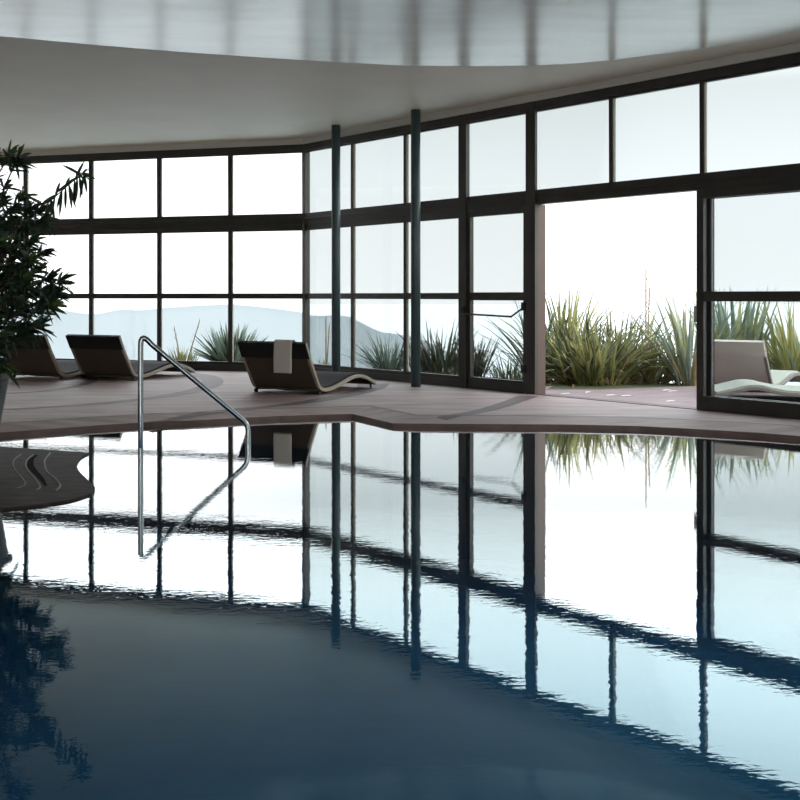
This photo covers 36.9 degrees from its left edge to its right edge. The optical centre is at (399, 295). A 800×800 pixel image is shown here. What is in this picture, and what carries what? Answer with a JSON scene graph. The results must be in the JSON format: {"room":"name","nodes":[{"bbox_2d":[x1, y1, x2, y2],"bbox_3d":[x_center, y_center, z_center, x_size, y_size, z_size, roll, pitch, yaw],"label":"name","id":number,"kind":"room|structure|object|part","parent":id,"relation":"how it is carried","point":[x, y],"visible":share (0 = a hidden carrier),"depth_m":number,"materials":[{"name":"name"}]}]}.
{"room":"indoor swimming pool","nodes":[
{"label":"indoor swimming pool","id":0,"kind":"room"},
{"bbox_2d":[0,31,799,151],"bbox_3d":[-0.144,-2.525,7.031,19.887,0.250,28.662,0,0,0],"label":"ceiling","id":1,"kind":"structure","parent":0,"point":[54,95],"depth_m":14.08,"materials":[{"name":"paint"}]},
{"bbox_2d":[0,138,302,156],"bbox_3d":[-5.591,-2.361,19.793,8.409,0.097,3.041,0,0,0],"label":"trim","id":2,"kind":"structure","parent":1,"relation":"attached to","point":[279,141],"depth_m":19.02,"materials":[{"name":"paint"}]},
{"bbox_2d":[0,0,799,65],"bbox_3d":[-0.475,-2.419,3.917,14.876,0.062,17.102,0,0,0],"label":"ceiling panel","id":3,"kind":"object","parent":1,"relation":"attached to","point":[384,32],"visible":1,"depth_m":10.71,"materials":[{"name":"paint"}]},
{"bbox_2d":[303,42,799,143],"bbox_3d":[2.418,-2.361,13.379,7.809,0.097,10.142,0,0,0],"label":"trim","id":4,"kind":"structure","parent":1,"relation":"attached to","point":[791,48],"depth_m":13.54,"materials":[{"name":"paint"}]},
{"bbox_2d":[0,370,799,439],"bbox_3d":[-0.144,1.225,7.086,19.287,0.117,28.173,0,0,0],"label":"floor","id":5,"kind":"structure","parent":0,"point":[41,404],"depth_m":12.41,"materials":[{"name":"wood"}]},
{"bbox_2d":[2,334,81,379],"bbox_3d":[-4.897,0.853,17.401,0.970,0.637,1.673,0,0,29],"label":"sun lounger","id":6,"kind":"object","parent":5,"relation":"on","point":[42,361],"visible":0.7,"depth_m":16.81,"materials":[{"name":"brown wicker"}]},
{"bbox_3d":[-5.192,0.906,16.860,0.890,0.366,0.236,0,0,29],"label":"panel","id":7,"kind":"part","parent":6,"relation":"part of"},
{"bbox_2d":[14,360,79,374],"bbox_3d":[-4.817,1.043,17.548,0.890,0.174,1.339,0,0,29],"label":"chair base","id":8,"kind":"object","parent":6,"relation":"on","point":[66,367],"depth_m":17.03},
{"bbox_3d":[-4.490,0.838,17.177,0.040,0.601,1.656,0,0,29],"label":"rail","id":9,"kind":"part","parent":6,"relation":"part of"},
{"bbox_2d":[66,334,194,380],"bbox_3d":[-3.847,0.853,17.251,0.970,0.637,1.673,0,0,29],"label":"sun lounger","id":10,"kind":"object","parent":5,"relation":"on","point":[94,355],"visible":0.91,"depth_m":16.70,"materials":[{"name":"brown wicker"}]},
{"bbox_3d":[-4.256,0.838,17.472,0.040,0.601,1.656,0,0,29],"label":"rail","id":11,"kind":"part","parent":10,"relation":"part of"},
{"bbox_3d":[-4.143,0.906,16.710,0.890,0.366,0.236,0,0,29],"label":"panel","id":12,"kind":"part","parent":10,"relation":"part of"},
{"bbox_2d":[85,360,192,375],"bbox_3d":[-3.767,1.043,17.398,0.890,0.174,1.339,0,0,29],"label":"chair base","id":13,"kind":"object","parent":10,"relation":"on","point":[150,368],"depth_m":17.02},
{"bbox_3d":[-3.440,0.838,17.027,0.040,0.601,1.656,0,0,29],"label":"rail","id":14,"kind":"part","parent":10,"relation":"part of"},
{"bbox_2d":[186,364,246,370],"bbox_3d":[-5.600,1.133,19.765,8.371,0.115,2.927,0,0,0],"label":"trim","id":15,"kind":"structure","parent":5,"relation":"on","point":[204,367],"depth_m":18.76,"materials":[{"name":"brown metal"}]},
{"bbox_2d":[0,163,24,357],"bbox_3d":[-6.803,-0.568,20.121,1.202,3.291,0.443,0,0,0],"label":"window","id":16,"kind":"structure","parent":15,"relation":"on","point":[12,163],"depth_m":19.91,"materials":[{"name":"brown metal"}]},
{"bbox_2d":[25,160,90,359],"bbox_3d":[-5.614,-0.568,19.724,1.202,3.291,0.443,0,0,0],"label":"window","id":17,"kind":"structure","parent":15,"relation":"on","point":[64,231],"depth_m":19.58,"materials":[{"name":"brown metal"}]},
{"bbox_2d":[91,157,158,360],"bbox_3d":[-4.425,-0.568,19.328,1.202,3.291,0.443,0,0,0],"label":"window","id":18,"kind":"structure","parent":15,"relation":"on","point":[113,230],"depth_m":19.32,"materials":[{"name":"brown metal"}]},
{"bbox_2d":[159,154,229,364],"bbox_3d":[-3.236,-0.568,18.931,1.202,3.291,0.443,0,0,0],"label":"window","id":19,"kind":"structure","parent":15,"relation":"on","point":[211,228],"depth_m":18.92,"materials":[{"name":"brown metal"}]},
{"bbox_2d":[230,151,301,364],"bbox_3d":[-2.047,-0.568,18.534,1.202,3.291,0.443,0,0,0],"label":"window","id":20,"kind":"structure","parent":15,"relation":"on","point":[233,229],"depth_m":18.66,"materials":[{"name":"brown metal"}]},
{"bbox_2d":[302,151,309,350],"bbox_3d":[-1.435,-0.561,18.328,0.119,3.503,0.113,0,0,0],"label":"trim","id":21,"kind":"structure","parent":5,"relation":"on","point":[303,152],"depth_m":18.30,"materials":[{"name":"brown metal"}]},
{"bbox_2d":[237,341,375,394],"bbox_3d":[-1.122,0.853,14.851,0.970,0.637,1.673,0,0,29],"label":"sun lounger","id":22,"kind":"object","parent":5,"relation":"on","point":[257,356],"visible":0.99,"depth_m":14.33,"materials":[{"name":"brown wicker"}]},
{"bbox_3d":[-1.531,0.838,15.072,0.040,0.601,1.656,0,0,29],"label":"rail","id":23,"kind":"part","parent":22,"relation":"part of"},
{"bbox_3d":[-1.417,0.906,14.310,0.890,0.366,0.236,0,0,29],"label":"panel","id":24,"kind":"part","parent":22,"relation":"part of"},
{"bbox_2d":[273,339,295,372],"bbox_3d":[-1.331,0.705,14.081,0.251,0.390,0.184,0,0,29],"label":"towel","id":25,"kind":"object","parent":22,"relation":"on","point":[282,358],"visible":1,"depth_m":14.00,"materials":[{"name":"white fabric"}]},
{"bbox_2d":[256,371,369,388],"bbox_3d":[-1.042,1.043,14.998,0.890,0.174,1.339,0,0,29],"label":"chair base","id":26,"kind":"object","parent":22,"relation":"on","point":[326,379],"depth_m":14.63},
{"bbox_3d":[-0.715,0.838,14.627,0.040,0.601,1.656,0,0,29],"label":"rail","id":27,"kind":"part","parent":22,"relation":"part of","materials":[{"name":"beige wood"}]},
{"bbox_2d":[332,125,339,371],"bbox_3d":[-0.900,-0.615,16.870,0.124,3.570,0.124,0,0,0],"label":"steel column","id":28,"kind":"structure","parent":5,"relation":"on","point":[335,128],"depth_m":16.82,"materials":[{"name":"black metal"}]},
{"bbox_2d":[314,367,457,386],"bbox_3d":[-0.262,1.133,16.852,2.401,0.115,3.086,0,0,0],"label":"trim","id":29,"kind":"structure","parent":5,"relation":"on","point":[378,376],"depth_m":16.35,"materials":[{"name":"brown metal"}]},
{"bbox_2d":[306,143,351,369],"bbox_3d":[-1.055,-0.568,17.824,0.797,3.291,1.025,0,0,0],"label":"window","id":30,"kind":"structure","parent":29,"relation":"on","point":[343,224],"depth_m":17.83,"materials":[{"name":"brown metal"}]},
{"bbox_2d":[352,133,404,374],"bbox_3d":[-0.296,-0.568,16.826,0.797,3.291,1.025,0,0,0],"label":"window","id":31,"kind":"structure","parent":29,"relation":"on","point":[399,219],"depth_m":16.98,"materials":[{"name":"brown metal"}]},
{"bbox_2d":[405,124,457,379],"bbox_3d":[0.463,-0.568,15.829,0.797,3.291,1.026,0,0,0],"label":"window","id":32,"kind":"structure","parent":29,"relation":"on","point":[444,215],"depth_m":16.29,"materials":[{"name":"brown metal"}]},
{"bbox_2d":[0,603,799,799],"bbox_3d":[1.000,1.894,7.046,11.200,1.220,10.692,0,0,0],"label":"swimming pool","id":33,"kind":"object","parent":5,"relation":"in","point":[397,703],"visible":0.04,"depth_m":7.28,"materials":[{"name":"blue liquid"}]},
{"bbox_2d":[0,447,94,510],"bbox_3d":[-3.323,1.268,7.746,2.754,0.071,4.293,0,0,0],"label":"platform","id":34,"kind":"object","parent":33,"relation":"on","point":[29,477],"visible":0.99,"depth_m":8.11,"materials":[{"name":"stone"}]},
{"bbox_2d":[0,140,95,424],"bbox_3d":[-2.830,-0.010,8.673,1.339,2.501,1.100,0,0,0],"label":"potted plant","id":35,"kind":"object","parent":34,"relation":"on","point":[17,283],"visible":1,"depth_m":8.48,"materials":[{"name":"green plant"}]},
{"bbox_3d":[-3.135,0.901,8.700,0.620,0.680,0.620,0,0,0],"label":"pot","id":36,"kind":"part","parent":35,"relation":"part of","materials":[{"name":"grey ceramic"}]},
{"bbox_2d":[138,335,250,447],"bbox_3d":[-1.713,1.414,10.035,0.897,2.179,0.315,0,0,0],"label":"pool handrail","id":37,"kind":"object","parent":33,"relation":"on","point":[143,338],"visible":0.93,"depth_m":9.94,"materials":[{"name":"metal"}]},
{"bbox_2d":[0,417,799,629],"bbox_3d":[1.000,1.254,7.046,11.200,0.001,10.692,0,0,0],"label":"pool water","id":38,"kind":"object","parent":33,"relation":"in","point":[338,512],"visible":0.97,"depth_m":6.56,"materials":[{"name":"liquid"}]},
{"bbox_2d":[411,109,420,386],"bbox_3d":[0.203,-0.615,15.480,0.124,3.570,0.124,0,0,0],"label":"steel column","id":39,"kind":"structure","parent":5,"relation":"on","point":[415,113],"depth_m":15.43,"materials":[{"name":"black metal"}]},
{"bbox_2d":[458,114,469,387],"bbox_3d":[0.817,-0.561,15.323,0.139,3.503,0.156,0,0,0],"label":"trim","id":40,"kind":"structure","parent":5,"relation":"on","point":[463,126],"depth_m":15.29,"materials":[{"name":"brown metal"}]},
{"bbox_2d":[526,101,536,394],"bbox_3d":[1.567,-0.561,14.316,0.128,3.503,0.152,0,0,0],"label":"trim","id":41,"kind":"structure","parent":5,"relation":"on","point":[531,113],"depth_m":14.28,"materials":[{"name":"brown metal"}]},
{"bbox_2d":[537,204,544,393],"bbox_3d":[1.637,0.050,14.369,0.204,2.280,0.209,0,0,0],"label":"trim","id":42,"kind":"structure","parent":5,"relation":"on","point":[540,208],"depth_m":14.29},
{"bbox_2d":[535,393,799,419],"bbox_3d":[2.763,1.177,12.843,2.322,0.026,2.982,0,0,0],"label":"trim","id":43,"kind":"structure","parent":5,"relation":"on","point":[544,394],"depth_m":13.11,"materials":[{"name":"metal"}]},
{"bbox_3d":[-9.912,-0.473,7.039,0.250,3.854,28.078,0,0,0],"label":"wall","id":44,"kind":"structure","parent":0,"visible":0},
{"bbox_2d":[0,144,302,162],"bbox_3d":[-5.612,-2.261,19.731,8.356,0.103,2.882,0,0,0],"label":"trim","id":45,"kind":"structure","parent":44,"relation":"attached to","point":[277,148],"depth_m":19.03,"materials":[{"name":"brown metal"}]},
{"bbox_2d":[3,213,302,229],"bbox_3d":[-5.612,-1.176,19.731,8.356,0.172,2.882,0,0,0],"label":"trim","id":46,"kind":"structure","parent":44,"relation":"attached to","point":[296,218],"depth_m":18.97,"materials":[{"name":"brown metal"}]},
{"label":"outside","id":47,"kind":"structure","parent":0,"visible":0},
{"bbox_2d":[373,368,682,389],"bbox_3d":[119.906,101.190,157.513,259.323,200.000,300.252,0,0,0],"label":"ground","id":48,"kind":"structure","parent":47,"point":[555,386],"depth_m":15.78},
{"bbox_2d":[168,319,201,360],"bbox_3d":[-3.766,0.800,20.920,0.678,0.823,0.609,0,0,0],"label":"clump","id":49,"kind":"object","parent":48,"relation":"on","point":[180,356],"visible":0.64,"depth_m":20.91,"materials":[{"name":"plant"}]},
{"bbox_2d":[191,322,227,361],"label":"yucca plant","id":50,"kind":"object","parent":48,"relation":"on","point":[219,352],"depth_m":20.39,"materials":[{"name":"green plant"}]},
{"bbox_2d":[234,323,268,361],"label":"yucca plant","id":51,"kind":"object","parent":48,"relation":"on","point":[237,355],"depth_m":20.41,"materials":[{"name":"green plant"}]},
{"bbox_2d":[312,314,331,364],"bbox_3d":[-1.218,0.750,19.601,0.464,0.922,0.439,0,0,0],"label":"clump","id":52,"kind":"object","parent":48,"relation":"on","point":[325,329],"visible":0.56,"depth_m":19.60,"materials":[{"name":"plant"}]},
{"bbox_2d":[342,331,410,370],"bbox_3d":[-0.216,0.859,18.904,1.662,0.707,1.517,0,0,0],"label":"shrub","id":53,"kind":"object","parent":48,"relation":"on","point":[386,362],"visible":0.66,"depth_m":18.74,"materials":[{"name":"green plant"}]},
{"bbox_2d":[390,342,446,372],"bbox_3d":[0.356,0.918,18.518,1.037,0.589,1.121,0,0,0],"label":"plant","id":54,"kind":"object","parent":48,"relation":"on","point":[422,368],"visible":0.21,"depth_m":18.45,"materials":[{"name":"green plant"}]},
{"bbox_2d":[399,317,484,374],"bbox_3d":[0.630,0.761,18.203,1.444,0.903,1.241,0,0,0],"label":"plant","id":55,"kind":"object","parent":48,"relation":"on","point":[448,366],"visible":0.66,"depth_m":17.98,"materials":[{"name":"green plant"}]},
{"bbox_2d":[447,335,505,376],"bbox_3d":[1.147,0.879,17.592,0.925,0.666,0.928,0,0,0],"label":"plant","id":56,"kind":"object","parent":48,"relation":"on","point":[478,372],"visible":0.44,"depth_m":17.48,"materials":[{"name":"green plant"}]},
{"bbox_2d":[475,300,522,373],"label":"plant","id":57,"kind":"object","parent":48,"relation":"on","point":[516,347],"depth_m":16.79,"materials":[{"name":"green plant"}]},
{"bbox_2d":[474,347,546,380],"bbox_3d":[1.588,0.959,16.739,1.197,0.504,1.190,0,0,0],"label":"clump","id":58,"kind":"object","parent":48,"relation":"on","point":[501,373],"visible":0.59,"depth_m":16.66,"materials":[{"name":"green plant"}]},
{"bbox_2d":[545,299,565,380],"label":"plant","id":59,"kind":"object","parent":48,"relation":"on","point":[551,321],"depth_m":16.48,"materials":[{"name":"green plant"}]},
{"bbox_2d":[488,280,629,379],"bbox_3d":[2.304,0.475,17.345,2.206,1.480,1.976,0,0,0],"label":"plant","id":60,"kind":"object","parent":48,"relation":"on","point":[570,331],"visible":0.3,"depth_m":17.10,"materials":[{"name":"plant"}]},
{"bbox_2d":[497,308,681,386],"bbox_3d":[2.546,0.710,16.207,2.676,1.132,2.671,0,0,0],"label":"plant","id":61,"kind":"object","parent":48,"relation":"on","point":[589,368],"visible":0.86,"depth_m":15.88,"materials":[{"name":"plant"}]},
{"bbox_2d":[557,303,681,352],"bbox_3d":[3.227,0.640,18.000,1.992,1.150,2.227,0,0,0],"label":"plant","id":62,"kind":"object","parent":48,"relation":"on","point":[632,326],"visible":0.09,"depth_m":17.70,"materials":[{"name":"green plant"}]},
{"bbox_2d":[584,266,693,383],"bbox_3d":[3.418,0.403,16.503,1.807,1.626,1.810,0,0,0],"label":"plant","id":63,"kind":"object","parent":48,"relation":"on","point":[658,377],"visible":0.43,"depth_m":16.27,"materials":[{"name":"plant"}]},
{"bbox_2d":[625,287,695,385],"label":"plant","id":64,"kind":"object","parent":48,"relation":"on","point":[683,370],"depth_m":15.83,"materials":[{"name":"plant"}]},
{"bbox_2d":[545,386,799,406],"bbox_3d":[5.310,1.280,12.284,8.380,0.200,7.798,0,0,0],"label":"terrace","id":65,"kind":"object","parent":48,"relation":"on","point":[683,395],"visible":0.21,"depth_m":14.23,"materials":[{"name":"pink stone"}]},
{"bbox_2d":[714,339,799,384],"bbox_3d":[4.526,0.853,15.247,0.800,0.637,1.673,0,0,37],"label":"sun lounger","id":66,"kind":"object","parent":65,"relation":"on","point":[733,359],"visible":0.69,"depth_m":14.67,"materials":[{"name":"white fabric"}]},
{"bbox_3d":[4.155,0.906,14.754,0.720,0.366,0.236,0,0,37],"label":"panel","id":67,"kind":"part","parent":66,"relation":"part of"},
{"bbox_2d":[714,370,799,384],"bbox_3d":[4.627,1.043,15.380,0.720,0.174,1.339,0,0,37],"label":"chair base","id":68,"kind":"object","parent":66,"relation":"on","point":[779,377],"depth_m":15.12,"materials":[{"name":"white plastic"}]},
{"bbox_3d":[4.828,0.838,15.017,0.040,0.601,1.656,0,0,37],"label":"rail","id":69,"kind":"part","parent":66,"relation":"part of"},
{"bbox_2d":[714,379,799,396],"bbox_3d":[4.576,1.063,13.728,1.970,0.217,0.970,0,0,8],"label":"sun lounger","id":70,"kind":"object","parent":65,"relation":"on","point":[732,387],"visible":0.86,"depth_m":13.40,"materials":[{"name":"white plastic"}]},
{"bbox_3d":[4.512,1.045,13.267,1.965,0.172,0.040,0,0,8],"label":"rail","id":71,"kind":"part","parent":70,"relation":"part of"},
{"bbox_2d":[679,286,779,351],"bbox_3d":[4.778,0.510,17.346,1.422,1.405,1.505,0,0,0],"label":"plant","id":72,"kind":"object","parent":48,"relation":"on","point":[749,311],"visible":0.28,"depth_m":16.98,"materials":[{"name":"green plant"}]},
{"bbox_2d":[714,288,765,339],"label":"plant","id":73,"kind":"object","parent":48,"relation":"on","point":[724,326],"depth_m":15.78,"materials":[{"name":"plant"}]},
{"bbox_2d":[715,302,799,371],"bbox_3d":[5.535,0.560,17.161,2.363,1.309,2.397,0,0,0],"label":"plant","id":74,"kind":"object","parent":48,"relation":"on","point":[787,357],"visible":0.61,"depth_m":16.95,"materials":[{"name":"plant"}]},
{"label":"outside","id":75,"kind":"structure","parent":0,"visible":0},
{"bbox_2d":[0,304,474,370],"bbox_3d":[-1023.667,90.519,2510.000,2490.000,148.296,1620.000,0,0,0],"label":"hills","id":76,"kind":"structure","parent":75,"point":[274,323],"depth_m":2366.69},
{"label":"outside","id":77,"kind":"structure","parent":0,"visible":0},
{"bbox_2d":[58,304,799,384],"bbox_3d":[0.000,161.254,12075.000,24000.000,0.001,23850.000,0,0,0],"label":"sea","id":78,"kind":"structure","parent":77,"point":[387,318],"depth_m":8883.94,"materials":[{"name":"liquid"}]},
{"bbox_3d":[7.708,-0.473,5.693,3.583,3.854,5.261,0,0,0],"label":"wall","id":79,"kind":"structure","parent":0,"visible":0},
{"bbox_2d":[460,206,525,392],"bbox_3d":[1.164,0.040,14.844,0.797,2.256,0.980,0,0,0],"label":"door","id":80,"kind":"structure","parent":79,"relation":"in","point":[518,386],"depth_m":14.94,"materials":[{"name":"brown metal"}]},
{"bbox_2d":[468,112,525,123],"bbox_3d":[1.222,-1.738,14.831,0.797,0.951,1.026,0,0,0],"label":"window","id":81,"kind":"structure","parent":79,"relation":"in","point":[523,113],"depth_m":14.81,"materials":[{"name":"brown metal"}]},
{"bbox_2d":[303,163,799,223],"bbox_3d":[2.366,-1.176,13.338,7.676,0.172,10.041,0,0,0],"label":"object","id":82,"kind":"structure","parent":79,"relation":"attached to","point":[788,172],"depth_m":13.49,"materials":[{"name":"brown metal"}]},
{"bbox_2d":[303,52,799,150],"bbox_3d":[2.366,-2.261,13.338,7.676,0.103,10.041,0,0,0],"label":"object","id":83,"kind":"structure","parent":79,"relation":"attached to","point":[794,58],"depth_m":13.47,"materials":[{"name":"brown metal"}]},
{"bbox_2d":[537,97,610,181],"bbox_3d":[1.981,-1.738,13.834,0.797,0.951,1.026,0,0,0],"label":"window","id":84,"kind":"structure","parent":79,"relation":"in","point":[607,98],"depth_m":13.38,"materials":[{"name":"brown metal"}]},
{"bbox_2d":[611,81,701,181],"bbox_3d":[2.740,-1.738,12.836,0.797,0.951,1.026,0,0,0],"label":"window","id":85,"kind":"structure","parent":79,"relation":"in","point":[613,99],"depth_m":13.17,"materials":[{"name":"brown metal"}]},
{"bbox_2d":[694,181,799,418],"bbox_3d":[3.457,0.040,11.837,0.868,2.256,1.094,0,0,0],"label":"door","id":86,"kind":"structure","parent":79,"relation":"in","point":[703,402],"depth_m":12.14,"materials":[{"name":"brown metal"}]},
{"bbox_3d":[3.054,0.185,12.357,0.065,0.170,0.025,0,0,-37],"label":"handle","id":87,"kind":"part","parent":86,"relation":"part of","materials":[{"name":"silver metal"}]},
{"bbox_2d":[702,64,799,172],"bbox_3d":[3.499,-1.738,11.838,0.797,0.951,1.025,0,0,0],"label":"window","id":88,"kind":"structure","parent":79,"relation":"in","point":[704,82],"depth_m":12.30,"materials":[{"name":"brown metal"}]},
{"bbox_2d":[707,191,799,402],"bbox_3d":[3.561,0.040,11.885,0.803,2.256,1.031,0,0,0],"label":"door","id":89,"kind":"structure","parent":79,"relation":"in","point":[710,201],"depth_m":12.34,"materials":[{"name":"brown metal"}]}
]}

